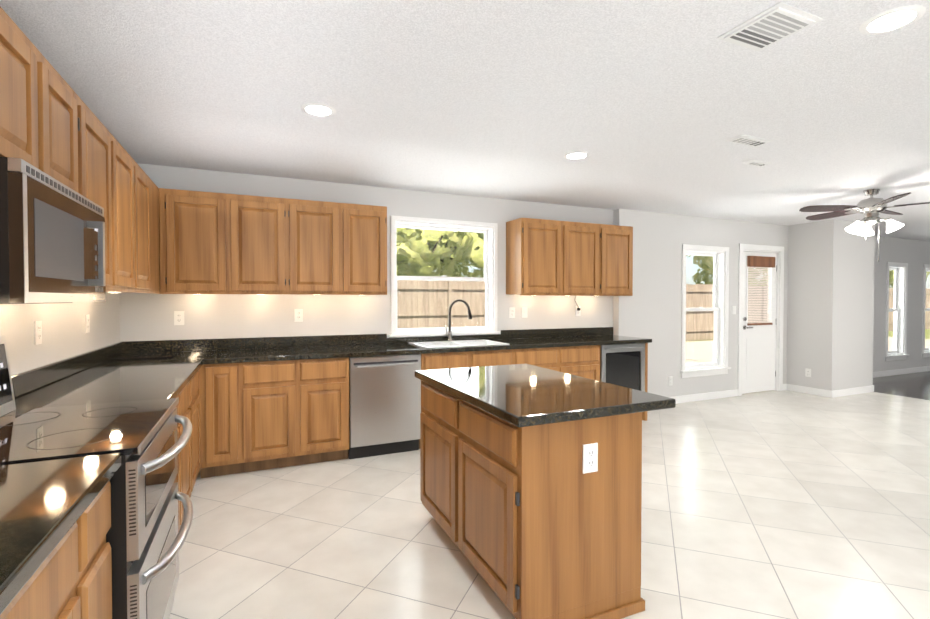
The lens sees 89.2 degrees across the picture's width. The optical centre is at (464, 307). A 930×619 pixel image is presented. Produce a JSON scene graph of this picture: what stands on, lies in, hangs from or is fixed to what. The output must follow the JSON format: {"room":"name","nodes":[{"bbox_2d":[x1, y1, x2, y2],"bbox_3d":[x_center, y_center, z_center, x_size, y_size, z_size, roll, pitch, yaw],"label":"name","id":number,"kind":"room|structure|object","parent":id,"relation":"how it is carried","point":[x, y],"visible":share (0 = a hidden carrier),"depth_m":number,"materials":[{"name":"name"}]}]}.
{"room":"kitchen","nodes":[
{"label":"kitchen","id":0,"kind":"room"},
{"bbox_2d":[0,292,119,375],"bbox_3d":[-1.339,0.118,0.391,0.150,2.440,7.600,0,1,-24],"label":"wall","id":1,"kind":"structure","parent":0,"point":[64,335],"depth_m":2.55,"materials":[{"name":"grey paint"}]},
{"bbox_2d":[34,321,41,344],"bbox_3d":[-2.119,0.127,2.342,0.008,0.116,0.072,0,1,-24],"label":"electrical outlet","id":2,"kind":"object","parent":1,"relation":"attached to","point":[38,332],"visible":1,"depth_m":2.33,"materials":[{"name":"white plastic"}]},
{"bbox_2d":[0,6,77,191],"bbox_3d":[-1.563,-0.636,1.494,0.342,0.467,0.760,0,1,-24],"label":"upper cabinet","id":3,"kind":"object","parent":1,"relation":"attached to","point":[38,118],"visible":0.77,"depth_m":1.52,"materials":[{"name":"brown wood"}]},
{"bbox_2d":[0,157,105,303],"bbox_3d":[-1.504,-0.206,1.527,0.471,0.389,0.752,0,1,-24],"label":"microwave","id":4,"kind":"object","parent":3,"relation":"attached to","point":[52,239],"visible":1,"depth_m":1.40,"materials":[{"name":"silver metal"}]},
{"bbox_2d":[85,314,89,332],"bbox_3d":[-2.423,0.105,3.027,0.008,0.116,0.072,0,1,-24],"label":"electrical outlet","id":5,"kind":"object","parent":1,"relation":"attached to","point":[87,323],"visible":1,"depth_m":3.02,"materials":[{"name":"white plastic"}]},
{"bbox_2d":[73,90,116,289],"bbox_3d":[-1.815,-0.484,2.064,0.342,0.790,0.476,0,1,-24],"label":"upper cabinet","id":6,"kind":"object","parent":1,"relation":"attached to","point":[97,147],"depth_m":2.19,"materials":[{"name":"brown wood"}]},
{"bbox_2d":[106,141,140,292],"bbox_3d":[-2.009,-0.491,2.499,0.342,0.790,0.475,0,1,-24],"label":"upper cabinet","id":7,"kind":"object","parent":1,"relation":"attached to","point":[117,184],"depth_m":2.63,"materials":[{"name":"brown wood"}]},
{"bbox_2d":[137,164,152,293],"bbox_3d":[-2.197,-0.498,2.924,0.342,0.790,0.455,0,1,-24],"label":"upper cabinet","id":8,"kind":"object","parent":1,"relation":"attached to","point":[144,183],"depth_m":3.06,"materials":[{"name":"brown wood"}]},
{"bbox_2d":[153,182,159,293],"bbox_3d":[-2.431,-0.506,3.450,0.342,0.790,0.800,0,1,-24],"label":"upper cabinet","id":9,"kind":"object","parent":1,"relation":"attached to","point":[156,235],"depth_m":3.48,"materials":[{"name":"brown wood"}]},
{"bbox_2d":[119,163,613,341],"bbox_3d":[-0.498,0.046,4.840,5.000,2.440,0.150,0,1,-24],"label":"wall","id":10,"kind":"structure","parent":0,"point":[146,317],"depth_m":4.42,"materials":[{"name":"grey paint"}]},
{"bbox_2d":[174,311,183,324],"bbox_3d":[-2.376,0.091,3.919,0.072,0.116,0.008,0,1,-24],"label":"electrical outlet","id":11,"kind":"object","parent":10,"relation":"attached to","point":[178,317],"visible":1,"depth_m":3.92,"materials":[{"name":"white plastic"}]},
{"bbox_2d":[159,188,238,293],"bbox_3d":[-2.135,-0.512,3.829,0.539,0.790,0.347,0,1,-24],"label":"upper cabinet","id":12,"kind":"object","parent":10,"relation":"attached to","point":[216,243],"depth_m":3.67,"materials":[{"name":"brown wood"}]},
{"bbox_2d":[239,195,298,293],"bbox_3d":[-1.754,-0.515,3.999,0.584,0.790,0.347,0,1,-24],"label":"upper cabinet","id":13,"kind":"object","parent":10,"relation":"attached to","point":[268,226],"depth_m":3.88,"materials":[{"name":"brown wood"}]},
{"bbox_2d":[294,309,302,321],"bbox_3d":[-1.517,0.075,4.300,0.072,0.116,0.008,0,1,-24],"label":"electrical outlet","id":14,"kind":"object","parent":10,"relation":"attached to","point":[298,314],"visible":1,"depth_m":4.30,"materials":[{"name":"white plastic"}]},
{"bbox_2d":[299,199,342,294],"bbox_3d":[-1.384,-0.518,4.163,0.512,0.790,0.347,0,1,-24],"label":"upper cabinet","id":15,"kind":"object","parent":10,"relation":"attached to","point":[320,222],"depth_m":4.04,"materials":[{"name":"brown wood"}]},
{"bbox_2d":[343,203,386,294],"bbox_3d":[-0.961,-0.521,4.351,0.415,0.790,0.347,0,1,-24],"label":"upper cabinet","id":16,"kind":"object","parent":10,"relation":"attached to","point":[364,226],"depth_m":4.20,"materials":[{"name":"brown wood"}]},
{"bbox_2d":[389,215,499,336],"bbox_3d":[-0.213,-0.308,4.932,1.220,1.195,0.198,0,1,-24],"label":"kitchen window","id":17,"kind":"structure","parent":10,"relation":"in","point":[439,224],"depth_m":4.96,"materials":[{"name":"white"}]},
{"bbox_2d":[509,307,514,317],"bbox_3d":[0.521,0.060,5.205,0.072,0.116,0.008,0,1,-24],"label":"electrical outlet","id":18,"kind":"object","parent":10,"relation":"attached to","point":[511,312],"visible":1,"depth_m":5.20,"materials":[{"name":"white plastic"}]},
{"bbox_2d":[522,307,526,317],"bbox_3d":[0.669,0.059,5.267,0.072,0.116,0.016,0,1,-24],"label":"light switch","id":19,"kind":"object","parent":10,"relation":"attached to","point":[524,312],"visible":1,"depth_m":5.26,"materials":[{"name":"white plastic"}]},
{"bbox_2d":[506,218,565,294],"bbox_3d":[0.748,-0.533,5.110,0.505,0.790,0.347,0,1,-24],"label":"upper cabinet","id":20,"kind":"object","parent":10,"relation":"attached to","point":[555,257],"depth_m":4.97,"materials":[{"name":"brown wood"}]},
{"bbox_2d":[546,221,601,295],"bbox_3d":[1.210,-0.537,5.315,0.505,0.790,0.347,0,1,-24],"label":"upper cabinet","id":21,"kind":"object","parent":10,"relation":"attached to","point":[583,240],"depth_m":5.17,"materials":[{"name":"brown wood"}]},
{"bbox_2d":[575,306,580,315],"bbox_3d":[1.335,0.044,5.567,0.072,0.116,0.008,0,1,-24],"label":"electrical outlet","id":22,"kind":"object","parent":10,"relation":"attached to","point":[577,313],"visible":0.73,"depth_m":5.56,"materials":[{"name":"white plastic"}]},
{"bbox_2d":[594,224,632,295],"bbox_3d":[1.663,-0.540,5.517,0.488,0.790,0.347,0,1,-24],"label":"upper cabinet","id":23,"kind":"object","parent":10,"relation":"attached to","point":[617,241],"depth_m":5.36,"materials":[{"name":"brown wood"}]},
{"bbox_2d":[0,0,929,240],"bbox_3d":[5.401,-1.200,3.364,14.900,0.100,7.600,0,1,-24],"label":"ceiling","id":24,"kind":"structure","parent":0,"point":[650,105],"depth_m":2.54,"materials":[{"name":"white paint"}]},
{"bbox_2d":[301,103,335,116],"bbox_3d":[-0.847,-1.137,2.723,0.196,0.006,0.196,0,1,-24],"label":"recessed light","id":25,"kind":"object","parent":24,"relation":"in","point":[318,109],"visible":1,"depth_m":2.71,"materials":[{"name":"white"}]},
{"bbox_2d":[564,152,589,158],"bbox_3d":[0.849,-1.150,3.586,0.196,0.006,0.196,0,1,-24],"label":"recessed light","id":26,"kind":"object","parent":24,"relation":"in","point":[576,155],"visible":1,"depth_m":3.58,"materials":[{"name":"white"}]},
{"bbox_2d":[724,134,771,146],"bbox_3d":[1.953,-1.141,3.244,0.320,0.012,0.130,0,1,-24],"label":"ceiling vent","id":27,"kind":"object","parent":24,"relation":"in","point":[743,139],"visible":1,"depth_m":3.22,"materials":[{"name":"white metal"}]},
{"bbox_2d":[743,160,770,166],"bbox_3d":[2.340,-1.150,3.777,0.220,0.012,0.100,0,1,-24],"label":"ceiling vent","id":28,"kind":"object","parent":24,"relation":"in","point":[757,163],"visible":1,"depth_m":3.75,"materials":[{"name":"white metal"}]},
{"bbox_2d":[717,2,822,50],"bbox_3d":[1.225,-1.120,1.903,0.260,0.012,0.260,0,1,-24],"label":"ceiling vent","id":29,"kind":"object","parent":24,"relation":"in","point":[775,23],"visible":1,"depth_m":1.88,"materials":[{"name":"white metal"}]},
{"bbox_2d":[799,189,929,261],"bbox_3d":[4.094,-0.812,4.766,1.282,0.720,1.287,0,1,-24],"label":"ceiling fan","id":30,"kind":"object","parent":24,"relation":"hanging from","point":[871,208],"visible":1,"depth_m":4.70,"materials":[{"name":"silver metal"}]},
{"bbox_2d":[859,5,925,34],"bbox_3d":[1.674,-1.122,1.852,0.196,0.006,0.196,0,1,-24],"label":"recessed light","id":31,"kind":"object","parent":24,"relation":"in","point":[892,19],"visible":1,"depth_m":1.84,"materials":[{"name":"white"}]},
{"bbox_2d":[169,390,929,618],"bbox_3d":[2.865,1.358,2.279,9.350,0.100,7.600,0,1,-24],"label":"floor","id":32,"kind":"structure","parent":0,"point":[784,504],"depth_m":2.76,"materials":[{"name":"beige tile"}]},
{"bbox_2d":[0,502,91,618],"bbox_3d":[-1.080,0.898,0.770,0.616,0.868,0.460,0,1,-24],"label":"base cabinet","id":33,"kind":"object","parent":32,"relation":"on","point":[71,578],"depth_m":1.00,"materials":[{"name":"brown wood"}]},
{"bbox_2d":[0,336,192,618],"bbox_3d":[-1.365,0.716,1.603,0.754,1.205,0.756,0,1,-24],"label":"range oven","id":34,"kind":"object","parent":32,"relation":"on","point":[145,539],"visible":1,"depth_m":1.53,"materials":[{"name":"silver metal"}]},
{"bbox_2d":[92,481,111,618],"bbox_3d":[-1.227,0.892,1.101,0.616,0.868,0.264,0,1,-24],"label":"base cabinet","id":35,"kind":"object","parent":32,"relation":"on","point":[101,505],"depth_m":1.24,"materials":[{"name":"brown wood"}]},
{"bbox_2d":[0,452,121,614],"bbox_3d":[-0.752,0.404,0.051,0.638,0.140,2.554,0,1,-24],"label":"countertop","id":36,"kind":"structure","parent":35,"relation":"on","point":[44,505],"depth_m":1.00,"materials":[{"name":"stone"}]},
{"bbox_2d":[173,392,184,532],"bbox_3d":[-1.694,0.875,2.152,0.616,0.868,0.494,0,1,-24],"label":"base cabinet","id":37,"kind":"object","parent":32,"relation":"on","point":[180,478],"depth_m":2.53,"materials":[{"name":"brown wood"}]},
{"bbox_2d":[181,377,192,496],"bbox_3d":[-1.892,0.868,2.597,0.616,0.868,0.480,0,1,-24],"label":"base cabinet","id":38,"kind":"object","parent":32,"relation":"on","point":[187,406],"depth_m":2.88,"materials":[{"name":"brown wood"}]},
{"bbox_2d":[193,371,199,487],"bbox_3d":[-2.087,0.861,3.036,0.616,0.868,0.480,0,1,-24],"label":"base cabinet","id":39,"kind":"object","parent":32,"relation":"on","point":[196,412],"depth_m":3.21,"materials":[{"name":"brown wood"}]},
{"bbox_2d":[11,343,206,409],"bbox_3d":[-1.886,0.362,2.609,0.644,0.140,1.500,0,1,-24],"label":"countertop","id":40,"kind":"structure","parent":39,"relation":"on","point":[98,376],"depth_m":2.53,"materials":[{"name":"stone"}]},
{"bbox_2d":[198,357,348,477],"bbox_3d":[-1.576,0.846,3.952,1.093,0.869,0.617,0,1,-24],"label":"base cabinet","id":41,"kind":"object","parent":32,"relation":"on","point":[259,416],"visible":0.92,"depth_m":3.66,"materials":[{"name":"brown wood"}]},
{"bbox_2d":[105,327,651,363],"bbox_3d":[-0.340,0.332,4.478,4.988,0.140,0.644,0,1,-24],"label":"countertop","id":42,"kind":"structure","parent":41,"relation":"on","point":[258,349],"depth_m":4.31,"materials":[{"name":"stone"}]},
{"bbox_2d":[445,299,472,340],"bbox_3d":[-0.073,0.134,4.740,0.228,0.427,0.254,0,1,-24],"label":"gooseneck faucet","id":43,"kind":"object","parent":42,"relation":"on","point":[449,334],"visible":1,"depth_m":4.78,"materials":[{"name":"grey metal"}]},
{"bbox_2d":[409,339,509,347],"bbox_3d":[-0.066,0.451,4.612,0.844,0.202,0.544,0,1,-24],"label":"double sink","id":44,"kind":"object","parent":42,"relation":"in","point":[456,343],"visible":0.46,"depth_m":4.69,"materials":[{"name":"white"}]},
{"bbox_2d":[349,354,420,458],"bbox_3d":[-0.779,0.844,4.278,0.612,0.862,0.632,0,1,-24],"label":"dishwasher","id":45,"kind":"object","parent":32,"relation":"on","point":[384,403],"visible":0.9,"depth_m":4.02,"materials":[{"name":"silver metal"}]},
{"bbox_2d":[419,351,470,448],"bbox_3d":[-0.290,0.837,4.524,0.466,0.868,0.617,0,1,-24],"label":"base cabinet","id":46,"kind":"object","parent":32,"relation":"on","point":[430,361],"depth_m":4.23,"materials":[{"name":"brown wood"}]},
{"bbox_2d":[471,349,514,366],"bbox_3d":[0.133,0.834,4.712,0.460,0.868,0.617,0,1,-24],"label":"base cabinet","id":47,"kind":"object","parent":32,"relation":"on","point":[491,357],"depth_m":4.43,"materials":[{"name":"brown wood"}]},
{"bbox_2d":[420,381,644,618],"bbox_3d":[0.247,0.870,2.453,0.631,0.869,1.204,0,1,-24],"label":"base cabinet","id":48,"kind":"object","parent":32,"relation":"on","point":[534,522],"visible":1,"depth_m":1.95,"materials":[{"name":"brown wood"}]},
{"bbox_2d":[415,364,675,426],"bbox_3d":[0.307,0.414,2.473,0.795,0.040,1.250,0,1,-24],"label":"countertop","id":49,"kind":"structure","parent":48,"relation":"on","point":[521,395],"depth_m":2.16,"materials":[{"name":"stone"}]},
{"bbox_2d":[583,443,597,473],"bbox_3d":[0.510,0.614,1.915,0.072,0.116,0.008,0,1,-24],"label":"outlet","id":50,"kind":"object","parent":48,"relation":"attached to","point":[590,458],"visible":1,"depth_m":1.91,"materials":[{"name":"white plastic"}]},
{"bbox_2d":[515,347,562,371],"bbox_3d":[0.581,0.831,4.911,0.520,0.868,0.617,0,1,-24],"label":"base cabinet","id":51,"kind":"object","parent":32,"relation":"on","point":[551,358],"depth_m":4.66,"materials":[{"name":"brown wood"}]},
{"bbox_2d":[563,345,599,380],"bbox_3d":[1.064,0.827,5.125,0.536,0.868,0.617,0,1,-24],"label":"base cabinet","id":52,"kind":"object","parent":32,"relation":"on","point":[582,361],"depth_m":4.86,"materials":[{"name":"brown wood"}]},
{"bbox_2d":[600,343,644,391],"bbox_3d":[1.601,0.827,5.338,0.602,0.862,0.626,0,1,-24],"label":"wine cooler","id":53,"kind":"object","parent":32,"relation":"on","point":[623,365],"visible":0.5,"depth_m":5.10,"materials":[{"name":"silver metal"}]},
{"bbox_2d":[642,343,647,420],"bbox_3d":[1.889,0.821,5.501,0.041,0.869,0.598,0,1,-24],"label":"cabinet end panel","id":54,"kind":"object","parent":32,"relation":"on","point":[644,416],"visible":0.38,"depth_m":5.23,"materials":[{"name":"brown wood"}]},
{"bbox_2d":[613,209,787,396],"bbox_3d":[3.289,0.021,6.413,3.200,2.440,0.150,0,1,-24],"label":"wall","id":55,"kind":"structure","parent":0,"point":[651,308],"depth_m":6.04,"materials":[{"name":"grey paint"}]},
{"bbox_2d":[668,376,672,385],"bbox_3d":[2.636,0.947,6.050,0.072,0.116,0.008,0,1,-24],"label":"outlet","id":56,"kind":"object","parent":55,"relation":"attached to","point":[670,380],"visible":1,"depth_m":6.05,"materials":[{"name":"white plastic"}]},
{"bbox_2d":[669,389,737,403],"bbox_3d":[2.826,1.198,6.136,2.139,0.095,0.014,0,1,-24],"label":"baseboard","id":57,"kind":"structure","parent":55,"relation":"attached to","point":[728,393],"depth_m":6.30,"materials":[{"name":"white wood"}]},
{"bbox_2d":[680,244,730,377],"bbox_3d":[3.186,0.050,6.339,0.910,1.735,0.198,0,1,-24],"label":"nook window","id":58,"kind":"structure","parent":55,"relation":"in","point":[720,256],"depth_m":6.43,"materials":[{"name":"white"}]},
{"bbox_2d":[732,306,735,313],"bbox_3d":[3.725,0.039,6.515,0.072,0.116,0.016,0,1,-24],"label":"light switch","id":59,"kind":"object","parent":55,"relation":"attached to","point":[733,309],"visible":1,"depth_m":6.51,"materials":[{"name":"white plastic"}]},
{"bbox_2d":[742,251,776,393],"bbox_3d":[4.239,0.218,6.779,0.784,2.010,0.105,0,1,-24],"label":"back door","id":60,"kind":"structure","parent":55,"relation":"in","point":[758,358],"depth_m":6.77,"materials":[{"name":"white"}]},
{"bbox_2d":[738,244,783,395],"bbox_3d":[4.212,0.174,6.814,0.960,2.120,0.167,0,1,-24],"label":"door frame","id":61,"kind":"structure","parent":55,"relation":"attached to","point":[779,300],"depth_m":6.89,"materials":[{"name":"white wood"}]},
{"bbox_2d":[787,219,874,390],"bbox_3d":[5.310,0.011,7.037,1.000,2.440,0.850,0,1,-24],"label":"wall","id":62,"kind":"structure","parent":0,"point":[830,308],"depth_m":6.67,"materials":[{"name":"grey paint"}]},
{"bbox_2d":[784,384,828,396],"bbox_3d":[4.884,1.188,6.746,0.030,0.095,0.570,0,1,-24],"label":"baseboard","id":63,"kind":"structure","parent":62,"relation":"attached to","point":[789,387],"depth_m":6.73,"materials":[{"name":"white wood"}]},
{"bbox_2d":[805,368,810,376],"bbox_3d":[4.899,0.936,6.732,0.008,0.116,0.072,0,1,-24],"label":"outlet","id":64,"kind":"object","parent":62,"relation":"attached to","point":[807,372],"visible":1,"depth_m":6.74,"materials":[{"name":"white plastic"}]},
{"bbox_2d":[829,385,873,397],"bbox_3d":[5.485,1.189,6.663,1.028,0.095,0.017,0,1,-24],"label":"baseboard","id":65,"kind":"structure","parent":62,"relation":"attached to","point":[866,389],"depth_m":6.63,"materials":[{"name":"white wood"}]},
{"bbox_2d":[873,371,929,399],"bbox_3d":[9.673,1.309,5.303,5.550,0.100,7.600,0,1,-24],"label":"floor","id":66,"kind":"structure","parent":0,"point":[915,385],"depth_m":7.38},
{"bbox_2d":[873,236,929,371],"bbox_3d":[8.092,-0.015,8.656,5.400,2.440,0.150,0,1,-24],"label":"wall","id":67,"kind":"structure","parent":0,"point":[914,254],"depth_m":8.50,"materials":[{"name":"grey paint"}]},
{"bbox_2d":[885,262,909,360],"bbox_3d":[7.650,0.076,8.432,0.710,1.735,0.198,0,1,-24],"label":"living room window","id":68,"kind":"structure","parent":67,"relation":"in","point":[900,292],"depth_m":8.50,"materials":[{"name":"white"}]},
{"bbox_2d":[873,366,929,377],"bbox_3d":[8.107,1.158,8.592,5.360,0.095,0.014,0,1,-24],"label":"baseboard","id":69,"kind":"structure","parent":67,"relation":"attached to","point":[926,368],"depth_m":8.45,"materials":[{"name":"white wood"}]},
{"bbox_2d":[921,264,929,357],"bbox_3d":[8.816,0.067,8.950,0.780,1.735,0.198,0,1,-24],"label":"living room window","id":70,"kind":"structure","parent":67,"relation":"in","point":[926,350],"depth_m":8.76,"materials":[{"name":"white"}]},
{"label":"outside","id":71,"kind":"structure","parent":0,"visible":0},
{"bbox_3d":[3.921,1.039,23.235,52.000,0.100,29.850,0,1,-24],"label":"ground","id":72,"kind":"structure","parent":71,"visible":0},
{"bbox_2d":[396,227,430,275],"bbox_3d":[-3.953,-2.690,13.990,7.557,7.615,5.122,0,1,-24],"label":"tree","id":73,"kind":"object","parent":72,"relation":"on","point":[402,271],"depth_m":14.39,"materials":[{"name":"green plant"}]},
{"bbox_2d":[396,227,483,277],"bbox_3d":[-1.229,-3.055,15.110,6.731,8.309,4.461,0,1,-24],"label":"tree","id":74,"kind":"object","parent":72,"relation":"on","point":[472,244],"depth_m":13.94,"materials":[{"name":"green plant"}]},
{"bbox_2d":[396,228,483,276],"bbox_3d":[0.720,-3.420,16.405,8.269,8.996,5.111,0,1,-24],"label":"tree","id":75,"kind":"object","parent":72,"relation":"on","point":[421,264],"depth_m":13.38,"materials":[{"name":"green plant"}]},
{"bbox_2d":[692,256,767,285],"bbox_3d":[11.801,-2.734,21.105,7.522,7.473,4.761,0,1,-24],"label":"tree","id":76,"kind":"object","parent":72,"relation":"on","point":[708,272],"depth_m":21.30,"materials":[{"name":"green plant"}]},
{"bbox_2d":[685,337,929,363],"bbox_3d":[8.184,1.159,12.163,17.200,0.017,6.150,0,1,-24],"label":"patio slab","id":77,"kind":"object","parent":72,"relation":"on","point":[701,351],"depth_m":12.47,"materials":[{"name":"grey concrete"}]},
{"bbox_2d":[686,329,929,341],"bbox_3d":[8.083,1.133,13.868,52.000,0.015,3.350,0,1,-24],"label":"lawn","id":78,"kind":"structure","parent":72,"relation":"on","point":[890,334],"depth_m":17.70,"materials":[{"name":"green plant"}]},
{"bbox_2d":[397,280,929,340],"bbox_3d":[5.604,0.182,14.524,44.015,1.855,0.148,0,1,-24],"label":"fence","id":79,"kind":"object","parent":78,"relation":"on","point":[434,312],"depth_m":12.05,"materials":[{"name":"brown wood"}]},
{"bbox_2d":[763,270,929,287],"bbox_3d":[20.055,-3.383,25.164,9.116,8.641,5.379,0,1,-24],"label":"tree","id":80,"kind":"object","parent":72,"relation":"on","point":[891,279],"depth_m":24.51,"materials":[{"name":"green plant"}]}
]}

